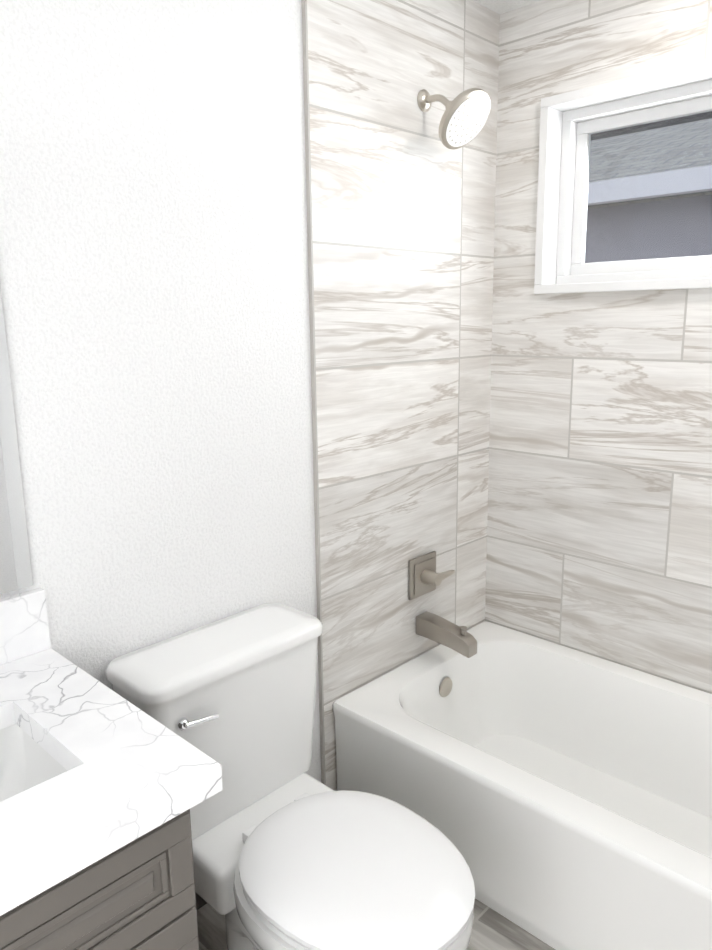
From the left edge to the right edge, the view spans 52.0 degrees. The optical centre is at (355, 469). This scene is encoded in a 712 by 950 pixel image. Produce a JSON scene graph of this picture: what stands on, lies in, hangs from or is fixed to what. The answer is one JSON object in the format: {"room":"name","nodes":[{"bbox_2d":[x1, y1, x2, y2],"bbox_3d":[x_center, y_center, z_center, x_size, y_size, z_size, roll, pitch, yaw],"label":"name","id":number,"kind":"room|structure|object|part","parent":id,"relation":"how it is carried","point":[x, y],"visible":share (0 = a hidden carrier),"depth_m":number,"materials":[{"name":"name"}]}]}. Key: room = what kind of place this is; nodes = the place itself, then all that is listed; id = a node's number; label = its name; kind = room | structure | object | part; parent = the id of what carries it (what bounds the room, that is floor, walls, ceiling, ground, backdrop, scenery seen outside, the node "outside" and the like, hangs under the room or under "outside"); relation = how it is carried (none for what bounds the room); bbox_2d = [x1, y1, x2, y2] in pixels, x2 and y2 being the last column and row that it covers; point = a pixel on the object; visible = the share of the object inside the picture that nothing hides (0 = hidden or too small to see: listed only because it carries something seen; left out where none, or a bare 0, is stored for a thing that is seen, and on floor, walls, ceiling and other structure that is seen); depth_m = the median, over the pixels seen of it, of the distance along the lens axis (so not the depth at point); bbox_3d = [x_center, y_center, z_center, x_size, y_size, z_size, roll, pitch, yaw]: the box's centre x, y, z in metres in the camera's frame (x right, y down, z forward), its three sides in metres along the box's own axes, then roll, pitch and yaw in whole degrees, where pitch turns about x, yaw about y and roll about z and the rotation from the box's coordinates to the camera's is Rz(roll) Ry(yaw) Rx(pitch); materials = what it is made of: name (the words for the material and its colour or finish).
{"room":"bathroom","nodes":[
{"label":"bathroom","id":0,"kind":"room"},
{"bbox_2d":[0,0,320,781],"bbox_3d":[-0.430,-0.074,1.773,0.150,2.440,2.750,10,16,43],"label":"wall","id":1,"kind":"structure","parent":0,"point":[154,280],"depth_m":1.61,"materials":[{"name":"paint"}]},
{"bbox_2d":[0,284,32,593],"bbox_3d":[-0.908,-0.140,1.132,0.010,0.892,0.719,10,16,43],"label":"mirror","id":2,"kind":"object","parent":1,"relation":"attached to","point":[15,569],"visible":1,"depth_m":1.42,"materials":[{"name":"clear glass"}]},
{"bbox_2d":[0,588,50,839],"bbox_3d":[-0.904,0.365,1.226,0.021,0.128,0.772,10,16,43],"label":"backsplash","id":3,"kind":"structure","parent":1,"relation":"attached to","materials":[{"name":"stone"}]},
{"bbox_2d":[195,892,206,909],"bbox_3d":[-0.371,1.086,1.939,0.014,0.100,0.786,10,16,43],"label":"baseboard","id":4,"kind":"structure","parent":1,"relation":"attached to","point":[200,902],"depth_m":1.90,"materials":[{"name":"grey"}]},
{"bbox_2d":[301,0,325,784],"bbox_3d":[-0.112,-0.121,1.981,0.013,2.440,0.006,10,16,43],"label":"trim","id":5,"kind":"structure","parent":1,"relation":"attached to","point":[311,309],"depth_m":1.94,"materials":[{"name":"grey"}]},
{"bbox_2d":[307,0,499,790],"bbox_3d":[0.183,-0.187,2.282,0.012,2.440,0.848,10,16,43],"label":"wall tiles","id":6,"kind":"structure","parent":1,"relation":"attached to","point":[403,213],"depth_m":2.17,"materials":[{"name":"beige tile"}]},
{"bbox_2d":[408,551,454,599],"bbox_3d":[0.253,0.352,2.396,0.073,0.136,0.168,10,16,43],"label":"tub valve","id":7,"kind":"object","parent":6,"relation":"attached to","point":[424,577],"visible":1,"depth_m":2.38,"materials":[{"name":"silver metal"}]},
{"bbox_3d":[0.287,0.350,2.402,0.022,0.022,0.112,10,16,43],"label":"lever","id":8,"kind":"part","parent":7,"relation":"part of","materials":[{"name":"silver metal"}]},
{"bbox_2d":[416,612,476,657],"bbox_3d":[0.294,0.536,2.373,0.212,0.086,0.060,10,16,43],"label":"tub spout","id":9,"kind":"object","parent":6,"relation":"attached to","point":[447,633],"visible":1,"depth_m":2.35,"materials":[{"name":"silver metal"}]},
{"bbox_2d":[417,88,490,148],"bbox_3d":[0.272,-0.997,2.057,0.207,0.176,0.172,10,16,43],"label":"shower head","id":10,"kind":"object","parent":6,"relation":"attached to","point":[465,116],"visible":1,"depth_m":2.02},
{"bbox_3d":[0.237,-1.043,2.081,0.102,0.054,0.019,10,16,43],"label":"arm","id":11,"kind":"part","parent":10,"relation":"part of"},
{"bbox_2d":[197,898,554,949],"bbox_3d":[0.361,1.311,1.299,2.300,0.100,2.750,10,16,43],"label":"floor","id":12,"kind":"structure","parent":0,"point":[492,929],"depth_m":1.82,"materials":[{"name":"tile"}]},
{"bbox_2d":[0,588,222,949],"bbox_3d":[-0.701,0.738,1.081,0.609,1.139,0.812,10,16,43],"label":"bathroom vanity","id":13,"kind":"object","parent":12,"relation":"on","point":[104,789],"visible":1,"depth_m":1.09,"materials":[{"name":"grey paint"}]},
{"bbox_3d":[-0.506,0.665,0.910,0.014,0.166,0.696,10,16,43],"label":"drawer","id":14,"kind":"part","parent":13,"relation":"part of","materials":[{"name":"grey paint"}]},
{"bbox_3d":[-0.381,0.955,1.099,0.014,0.469,0.346,10,16,43],"label":"door","id":15,"kind":"part","parent":13,"relation":"part of","materials":[{"name":"grey paint"}]},
{"bbox_2d":[106,603,474,949],"bbox_3d":[-0.104,0.813,1.583,0.788,0.773,0.500,10,16,43],"label":"toilet","id":16,"kind":"object","parent":12,"relation":"on","point":[289,853],"visible":0.98,"depth_m":1.56,"materials":[{"name":"white ceramic"}]},
{"bbox_3d":[-0.326,0.533,1.545,0.018,0.018,0.076,10,16,43],"label":"lever","id":17,"kind":"part","parent":16,"relation":"part of","materials":[{"name":"silver metal"}]},
{"bbox_3d":[-0.314,0.606,1.744,0.200,0.357,0.480,10,16,43],"label":"tank","id":18,"kind":"part","parent":16,"relation":"part of","materials":[{"name":"white ceramic"}]},
{"bbox_3d":[-0.315,0.414,1.703,0.216,0.035,0.500,10,16,43],"label":"lid","id":19,"kind":"part","parent":16,"relation":"part of","materials":[{"name":"white ceramic"}]},
{"bbox_3d":[0.001,0.801,1.477,0.495,0.029,0.410,10,16,43],"label":"seat lid","id":20,"kind":"part","parent":16,"relation":"part of","materials":[{"name":"white plastic"}]},
{"bbox_2d":[333,621,711,949],"bbox_3d":[0.874,0.940,1.858,1.852,0.388,0.807,10,16,43],"label":"tub","id":21,"kind":"object","parent":12,"relation":"on","point":[558,796],"visible":0.92,"depth_m":2.09,"materials":[{"name":"white ceramic"}]},
{"bbox_3d":[0.297,0.720,2.406,0.012,0.068,0.068,10,16,43],"label":"overflow plate","id":22,"kind":"part","parent":21,"relation":"part of","materials":[{"name":"silver metal"}]},
{"bbox_2d":[472,0,540,13],"bbox_3d":[0.328,-1.175,0.783,2.300,0.100,2.750,10,16,43],"label":"ceiling","id":23,"kind":"structure","parent":0,"point":[500,6],"depth_m":2.24,"materials":[{"name":"paint"}]},
{"bbox_3d":[1.199,-0.142,2.001,1.870,2.440,0.150,10,16,43],"label":"wall","id":24,"kind":"structure","parent":0,"visible":0},
{"bbox_2d":[485,0,711,693],"bbox_3d":[1.145,-0.276,1.909,1.858,2.140,0.012,10,16,43],"label":"wall tile","id":25,"kind":"structure","parent":24,"relation":"attached to","point":[599,531],"depth_m":2.30,"materials":[{"name":"beige tile"}]},
{"bbox_2d":[534,58,711,293],"bbox_3d":[1.099,-0.781,1.919,1.310,0.587,0.155,10,16,43],"label":"window trim","id":26,"kind":"structure","parent":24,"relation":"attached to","point":[554,108],"depth_m":2.25,"materials":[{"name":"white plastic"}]},
{"bbox_2d":[556,79,711,283],"bbox_3d":[1.139,-0.776,1.962,1.310,0.559,0.090,10,16,43],"label":"window","id":27,"kind":"structure","parent":24,"relation":"in","point":[572,119],"depth_m":2.25,"materials":[{"name":"white plastic"}]},
{"bbox_3d":[0.924,-0.831,2.169,0.587,0.471,0.024,10,16,43],"label":"window sash","id":28,"kind":"part","parent":27,"relation":"part of","materials":[{"name":"white plastic"}]},
{"bbox_3d":[0.924,-0.831,2.169,0.511,0.395,0.004,10,16,43],"label":"sash glass","id":29,"kind":"part","parent":27,"relation":"part of","materials":[{"name":"clear glass"}]},
{"bbox_3d":[1.578,-1.288,2.085,8.000,0.040,0.850,10,16,43],"label":"soffit","id":30,"kind":"structure","parent":0,"visible":0},
{"bbox_2d":[590,111,711,140],"bbox_3d":[1.893,-1.370,2.403,8.000,0.138,0.060,10,16,43],"label":"roof fascia","id":31,"kind":"object","parent":30,"relation":"attached to","point":[627,130],"depth_m":3.02,"materials":[{"name":"grey"}]},
{"label":"outside","id":32,"kind":"structure","parent":0,"visible":0},
{"bbox_2d":[585,194,711,262],"bbox_3d":[4.548,-0.541,3.907,20.000,2.360,0.100,10,16,43],"label":"wall","id":33,"kind":"structure","parent":32,"point":[681,222],"depth_m":5.73,"materials":[{"name":"grey"}]},
{"bbox_2d":[587,118,711,208],"bbox_3d":[6.050,-2.631,5.093,20.000,0.930,5.000,10,16,43],"label":"roof","id":34,"kind":"structure","parent":33,"relation":"on","point":[641,140],"depth_m":6.52,"materials":[{"name":"grey"}]},
{"bbox_2d":[587,165,711,205],"bbox_3d":[4.290,-1.708,3.407,20.000,0.155,0.100,10,16,43],"label":"roof fascia","id":35,"kind":"object","parent":34,"relation":"attached to","point":[604,193],"depth_m":5.35,"materials":[{"name":"white"}]}
]}

